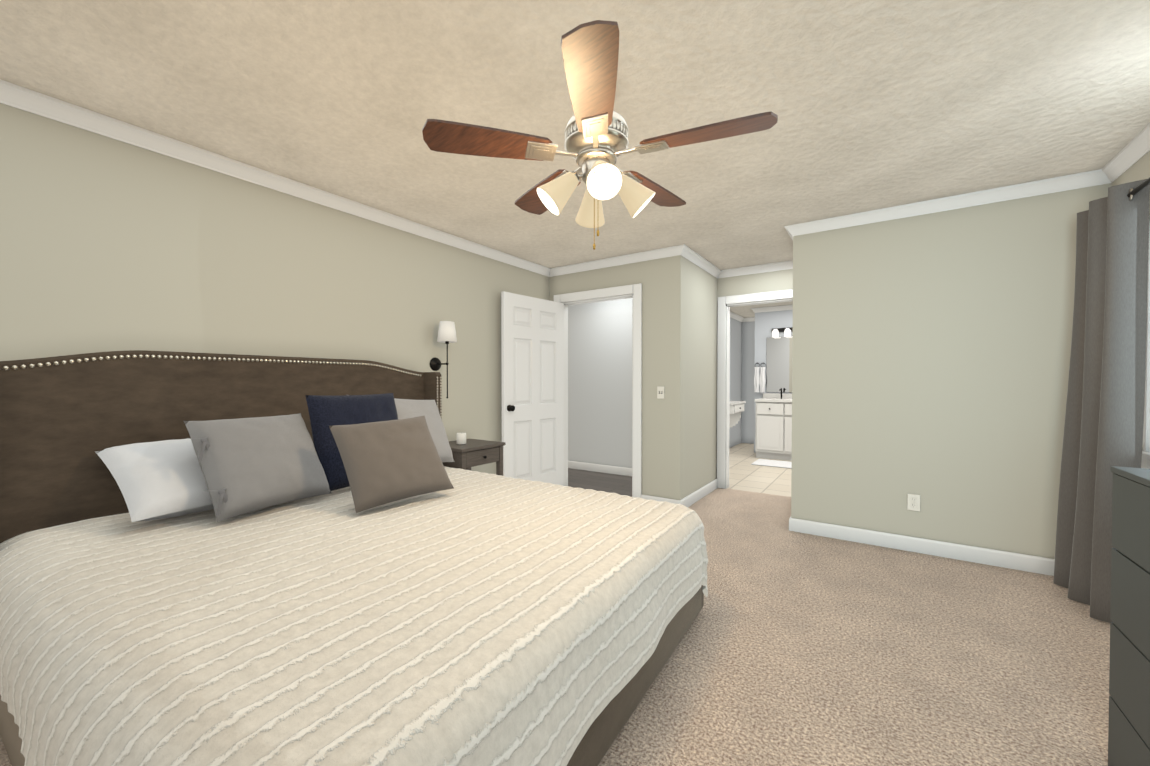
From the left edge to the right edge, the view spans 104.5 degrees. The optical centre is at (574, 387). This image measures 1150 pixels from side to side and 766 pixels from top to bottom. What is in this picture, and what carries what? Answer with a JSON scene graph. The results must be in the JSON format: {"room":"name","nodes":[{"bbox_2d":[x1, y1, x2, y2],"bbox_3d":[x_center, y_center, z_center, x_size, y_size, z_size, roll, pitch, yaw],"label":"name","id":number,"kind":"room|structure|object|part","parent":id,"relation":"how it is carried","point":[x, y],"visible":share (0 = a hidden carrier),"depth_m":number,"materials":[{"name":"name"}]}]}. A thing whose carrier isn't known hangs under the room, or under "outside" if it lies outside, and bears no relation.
{"room":"bedroom","nodes":[
{"label":"bedroom","id":0,"kind":"room"},
{"bbox_2d":[0,103,548,473],"bbox_3d":[-1.694,-0.061,2.962,0.110,2.420,4.840,1,1,34],"label":"wall","id":1,"kind":"structure","parent":0,"point":[107,244],"depth_m":2.44,"materials":[{"name":"beige paint"}]},
{"bbox_2d":[0,79,551,276],"bbox_3d":[-1.594,-1.233,2.945,0.055,0.075,4.730,1,1,34],"label":"crown molding","id":2,"kind":"structure","parent":1,"relation":"attached to","point":[12,95],"depth_m":2.42,"materials":[{"name":"white paint"}]},
{"bbox_2d":[430,321,456,397],"bbox_3d":[-1.055,-0.223,3.596,0.228,0.613,0.156,1,1,34],"label":"sconce","id":3,"kind":"object","parent":1,"relation":"attached to","point":[447,333],"visible":1,"depth_m":3.54,"materials":[{"name":"white fabric"}]},
{"bbox_2d":[0,488,1110,765],"bbox_3d":[0.374,1.189,2.257,4.340,0.060,5.980,1,1,34],"label":"floor carpet","id":4,"kind":"object","parent":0,"point":[794,648],"visible":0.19,"depth_m":1.88,"materials":[{"name":"beige carpet"}]},
{"bbox_2d":[0,350,707,765],"bbox_3d":[-0.813,0.494,1.995,2.323,1.337,2.161,1,1,32],"label":"bed","id":5,"kind":"object","parent":4,"relation":"on","point":[474,618],"visible":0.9,"depth_m":1.32,"materials":[{"name":"white fabric"}]},
{"bbox_2d":[95,439,213,521],"bbox_3d":[-1.725,0.390,2.077,0.422,0.307,0.640,1,1,32],"label":"pillow","id":6,"kind":"object","parent":5,"relation":"on","point":[155,480],"visible":0.44,"depth_m":1.87,"materials":[{"name":"white fabric"}]},
{"bbox_2d":[184,413,330,521],"bbox_3d":[-1.473,0.343,2.091,0.299,0.408,0.550,0,1,24],"label":"pillow","id":7,"kind":"object","parent":5,"relation":"on","point":[247,465],"visible":1,"depth_m":1.99,"materials":[{"name":"grey fabric"}]},
{"bbox_2d":[305,393,397,490],"bbox_3d":[-1.225,0.287,2.542,0.224,0.504,0.544,1,1,32],"label":"pillow","id":8,"kind":"object","parent":5,"relation":"on","point":[325,412],"visible":0.52,"depth_m":2.37,"materials":[{"name":"blue fabric"}]},
{"bbox_2d":[329,415,453,512],"bbox_3d":[-0.909,0.354,2.241,0.297,0.393,0.509,1,1,41],"label":"pillow","id":9,"kind":"object","parent":5,"relation":"on","point":[386,462],"visible":1,"depth_m":2.16,"materials":[{"name":"fabric"}]},
{"bbox_2d":[394,398,454,461],"bbox_3d":[-1.125,0.285,2.951,0.300,0.494,0.725,1,1,32],"label":"pillow","id":10,"kind":"object","parent":5,"relation":"on","point":[410,408],"visible":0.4,"depth_m":3.07,"materials":[{"name":"fabric"}]},
{"bbox_2d":[442,439,505,475],"bbox_3d":[-0.880,0.795,3.618,0.448,0.690,0.470,1,1,34],"label":"nightstand","id":11,"kind":"object","parent":4,"relation":"on","point":[469,454],"visible":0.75,"depth_m":3.50,"materials":[{"name":"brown wood"}]},
{"bbox_2d":[457,432,465,443],"bbox_3d":[-0.914,0.402,3.587,0.076,0.092,0.076,1,1,34],"label":"candle","id":12,"kind":"object","parent":11,"relation":"on","point":[461,437],"visible":1,"depth_m":3.56,"materials":[{"name":"white wax"}]},
{"bbox_2d":[1108,466,1149,765],"bbox_3d":[1.384,0.716,0.555,0.509,0.935,1.604,1,1,34],"label":"dresser","id":13,"kind":"object","parent":4,"relation":"on","point":[1129,712],"visible":1,"depth_m":1.25,"materials":[{"name":"grey wood"}]},
{"bbox_2d":[0,0,1149,317],"bbox_3d":[0.977,-1.329,4.257,5.640,0.080,10.020,1,1,34],"label":"ceiling","id":14,"kind":"structure","parent":0,"point":[874,104],"depth_m":1.90,"materials":[{"name":"beige paint"}]},
{"bbox_2d":[422,20,777,249],"bbox_3d":[0.126,-0.922,1.884,1.320,0.665,1.305,1,1,34],"label":"fan","id":15,"kind":"object","parent":14,"relation":"hanging from","point":[596,125],"depth_m":1.74,"materials":[{"name":"brown wood"}]},
{"bbox_3d":[0.090,-0.766,1.867,0.402,0.353,0.402,1,1,40],"label":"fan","id":16,"kind":"part","parent":15,"relation":"part of","materials":[{"name":"white glass"}]},
{"bbox_2d":[568,468,631,496],"bbox_3d":[0.074,1.144,5.478,2.810,0.060,1.180,1,1,34],"label":"floor","id":17,"kind":"structure","parent":0,"point":[605,482],"depth_m":5.32,"materials":[{"name":"brown wood"}]},
{"bbox_2d":[568,269,792,467],"bbox_3d":[1.329,-0.093,5.251,5.120,2.420,0.110,1,1,34],"label":"wall","id":18,"kind":"structure","parent":0,"point":[599,382],"depth_m":5.82,"materials":[{"name":"grey paint"}]},
{"bbox_2d":[568,460,631,475],"bbox_3d":[0.386,1.058,5.836,2.700,0.102,0.015,1,1,34],"label":"baseboard","id":19,"kind":"structure","parent":18,"relation":"attached to","point":[624,471],"depth_m":5.85,"materials":[{"name":"white paint"}]},
{"bbox_2d":[717,289,792,488],"bbox_3d":[2.015,0.056,4.785,0.930,2.135,0.150,1,1,34],"label":"door frame","id":20,"kind":"structure","parent":18,"relation":"attached to","point":[725,303],"depth_m":4.95,"materials":[{"name":"white paint"}]},
{"bbox_2d":[724,260,792,277],"bbox_3d":[1.968,-1.258,4.698,0.780,0.075,0.055,1,1,34],"label":"crown molding","id":21,"kind":"structure","parent":18,"relation":"attached to","point":[785,265],"depth_m":4.71,"materials":[{"name":"white paint"}]},
{"bbox_2d":[684,258,717,497],"bbox_3d":[1.265,-0.084,4.616,0.110,2.420,1.010,1,1,34],"label":"wall","id":22,"kind":"structure","parent":0,"point":[700,424],"depth_m":4.53,"materials":[{"name":"beige paint"}]},
{"bbox_2d":[677,479,716,506],"bbox_3d":[1.280,1.076,4.545,0.015,0.102,1.134,1,1,34],"label":"baseboard","id":23,"kind":"structure","parent":22,"relation":"attached to","point":[705,490],"depth_m":4.47,"materials":[{"name":"white paint"}]},
{"bbox_2d":[688,247,723,278],"bbox_3d":[1.305,-1.255,4.512,0.055,0.075,1.110,1,1,34],"label":"crown molding","id":24,"kind":"structure","parent":22,"relation":"attached to","point":[694,257],"depth_m":4.52,"materials":[{"name":"white paint"}]},
{"bbox_2d":[729,317,741,447],"bbox_3d":[2.109,-0.119,7.110,0.110,2.420,3.840,1,1,34],"label":"wall","id":25,"kind":"structure","parent":0,"point":[735,368],"depth_m":8.31,"materials":[{"name":"grey paint"}]},
{"bbox_2d":[730,311,743,321],"bbox_3d":[2.177,-1.291,7.047,0.055,0.075,3.840,1,1,34],"label":"crown molding","id":26,"kind":"structure","parent":25,"relation":"attached to","point":[732,315],"depth_m":8.23,"materials":[{"name":"white paint"}]},
{"bbox_2d":[729,401,745,427],"bbox_3d":[2.489,0.454,7.215,0.384,0.470,0.750,1,1,34],"label":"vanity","id":27,"kind":"object","parent":25,"relation":"attached to","point":[736,408],"visible":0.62,"depth_m":7.26,"materials":[{"name":"white wood"}]},
{"bbox_2d":[741,321,754,443],"bbox_3d":[3.467,-0.140,8.574,0.700,2.420,0.110,1,1,34],"label":"wall","id":28,"kind":"structure","parent":0,"point":[747,387],"depth_m":8.60,"materials":[{"name":"grey paint"}]},
{"bbox_2d":[744,317,754,321],"bbox_3d":[3.420,-1.311,8.489,0.360,0.075,0.055,1,1,34],"label":"crown molding","id":29,"kind":"structure","parent":28,"relation":"attached to","point":[750,319],"depth_m":8.54,"materials":[{"name":"white paint"}]},
{"bbox_2d":[727,443,791,496],"bbox_3d":[3.316,1.132,6.315,3.020,0.060,4.040,1,1,34],"label":"floor","id":30,"kind":"structure","parent":0,"point":[745,474],"depth_m":5.72,"materials":[{"name":"beige tile"}]},
{"bbox_2d":[751,459,791,468],"bbox_3d":[3.082,1.095,6.326,1.000,0.014,0.500,1,1,34],"label":"bath mat","id":31,"kind":"object","parent":30,"relation":"on","point":[774,463],"visible":0.52,"depth_m":6.42,"materials":[{"name":"white fabric"}]},
{"bbox_2d":[755,400,791,460],"bbox_3d":[3.695,0.657,6.668,1.780,0.880,0.574,1,1,34],"label":"bathroom vanity","id":32,"kind":"object","parent":30,"relation":"on","point":[773,437],"depth_m":6.81,"materials":[{"name":"white wood"}]},
{"bbox_2d":[754,310,792,452],"bbox_3d":[4.048,-0.116,6.845,2.430,2.420,0.110,1,1,34],"label":"wall","id":33,"kind":"structure","parent":0,"point":[766,323],"depth_m":7.39,"materials":[{"name":"grey paint"}]},
{"bbox_2d":[754,363,759,391],"bbox_3d":[3.032,-0.176,7.413,0.092,0.495,0.096,1,1,34],"label":"towel","id":34,"kind":"object","parent":33,"relation":"attached to","point":[756,380],"visible":1,"depth_m":7.38,"materials":[{"name":"white fabric"}]},
{"bbox_2d":[760,363,765,391],"bbox_3d":[3.106,-0.175,7.363,0.092,0.495,0.096,1,1,34],"label":"towel","id":35,"kind":"object","parent":33,"relation":"attached to","point":[762,379],"visible":1,"depth_m":7.33,"materials":[{"name":"white fabric"}]},
{"bbox_2d":[751,305,792,312],"bbox_3d":[3.903,-1.288,6.826,2.305,0.075,0.055,1,1,34],"label":"crown molding","id":36,"kind":"structure","parent":33,"relation":"attached to","point":[759,310],"depth_m":7.28,"materials":[{"name":"white paint"}]},
{"bbox_2d":[763,392,791,399],"bbox_3d":[3.851,0.134,6.889,1.780,0.080,0.020,1,1,34],"label":"backsplash","id":37,"kind":"structure","parent":33,"relation":"attached to","point":[770,396],"depth_m":7.21,"materials":[{"name":"white stone"}]},
{"bbox_2d":[766,336,791,391],"bbox_3d":[3.839,-0.376,6.909,1.630,0.900,0.010,1,1,34],"label":"bathroom mirror","id":38,"kind":"object","parent":33,"relation":"attached to","point":[779,364],"visible":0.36,"depth_m":7.25,"materials":[{"name":"clear glass"}]},
{"bbox_2d":[772,327,792,337],"bbox_3d":[3.400,-0.894,7.118,0.500,0.150,0.148,1,1,34],"label":"sconce","id":39,"kind":"object","parent":33,"relation":"attached to","point":[776,331],"visible":0.54,"depth_m":7.16,"materials":[{"name":"white glass"}]},
{"bbox_2d":[549,183,1111,558],"bbox_3d":[1.403,-0.073,3.844,4.230,2.420,0.110,1,1,34],"label":"wall","id":40,"kind":"structure","parent":0,"point":[931,352],"depth_m":3.09,"materials":[{"name":"beige paint"}]},
{"bbox_2d":[554,283,641,497],"bbox_3d":[0.241,0.058,4.640,1.055,2.135,0.150,1,1,34],"label":"door frame","id":41,"kind":"structure","parent":40,"relation":"attached to","point":[634,291],"depth_m":4.33,"materials":[{"name":"white paint"}]},
{"bbox_2d":[501,291,563,485],"bbox_3d":[-0.401,0.106,4.496,0.153,2.020,0.850,1,1,40],"label":"door leaf","id":42,"kind":"structure","parent":41,"relation":"attached to","point":[532,351],"depth_m":4.45,"materials":[{"name":"white paint"}]},
{"bbox_2d":[552,244,687,276],"bbox_3d":[0.372,-1.254,4.431,1.505,0.075,0.055,1,1,34],"label":"crown molding","id":43,"kind":"structure","parent":40,"relation":"attached to","point":[682,250],"depth_m":4.36,"materials":[{"name":"white paint"}]},
{"bbox_2d":[641,494,676,503],"bbox_3d":[0.797,1.081,4.199,0.375,0.102,0.015,1,1,34],"label":"baseboard","id":44,"kind":"structure","parent":40,"relation":"attached to","point":[647,497],"depth_m":4.20,"materials":[{"name":"white paint"}]},
{"bbox_2d":[657,386,663,398],"bbox_3d":[0.802,0.042,4.179,0.072,0.116,0.016,1,1,34],"label":"light switch","id":45,"kind":"object","parent":40,"relation":"attached to","point":[660,392],"visible":1,"depth_m":4.18,"materials":[{"name":"white plastic"}]},
{"bbox_2d":[907,494,919,510],"bbox_3d":[2.373,0.802,3.121,0.072,0.116,0.009,1,1,34],"label":"outlet","id":46,"kind":"object","parent":40,"relation":"attached to","point":[913,502],"visible":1,"depth_m":3.12,"materials":[{"name":"white plastic"}]},
{"bbox_2d":[789,517,1054,575],"bbox_3d":[2.398,1.096,3.105,1.655,0.102,0.015,1,1,34],"label":"baseboard","id":47,"kind":"structure","parent":40,"relation":"attached to","point":[1021,562],"depth_m":3.06,"materials":[{"name":"white paint"}]},
{"bbox_2d":[784,170,1103,238],"bbox_3d":[2.357,-1.235,3.075,1.665,0.075,0.055,1,1,34],"label":"crown molding","id":48,"kind":"structure","parent":40,"relation":"attached to","point":[1084,179],"depth_m":2.96,"materials":[{"name":"white paint"}]},
{"bbox_2d":[1112,151,1149,450],"bbox_3d":[1.861,-0.029,0.667,0.110,2.420,4.840,1,1,34],"label":"wall","id":49,"kind":"structure","parent":0,"point":[1139,169],"depth_m":2.33,"materials":[{"name":"beige paint"}]},
{"bbox_2d":[1053,177,1149,622],"bbox_3d":[2.328,0.089,1.676,0.254,2.133,2.390,1,1,34],"label":"curtain","id":50,"kind":"object","parent":49,"relation":"hanging from","point":[1104,421],"visible":0.96,"depth_m":2.20,"materials":[{"name":"grey fabric"}]},
{"bbox_2d":[1096,123,1149,183],"bbox_3d":[1.761,-1.201,0.652,0.055,0.075,4.730,1,1,34],"label":"crown molding","id":51,"kind":"structure","parent":49,"relation":"attached to","point":[1130,154],"depth_m":2.37,"materials":[{"name":"white paint"}]},
{"bbox_2d":[1141,215,1149,468],"bbox_3d":[2.439,-0.211,1.547,0.150,1.281,1.750,1,1,34],"label":"window","id":52,"kind":"structure","parent":49,"relation":"in","point":[1145,463],"depth_m":2.22,"materials":[{"name":"glass"}]}
]}

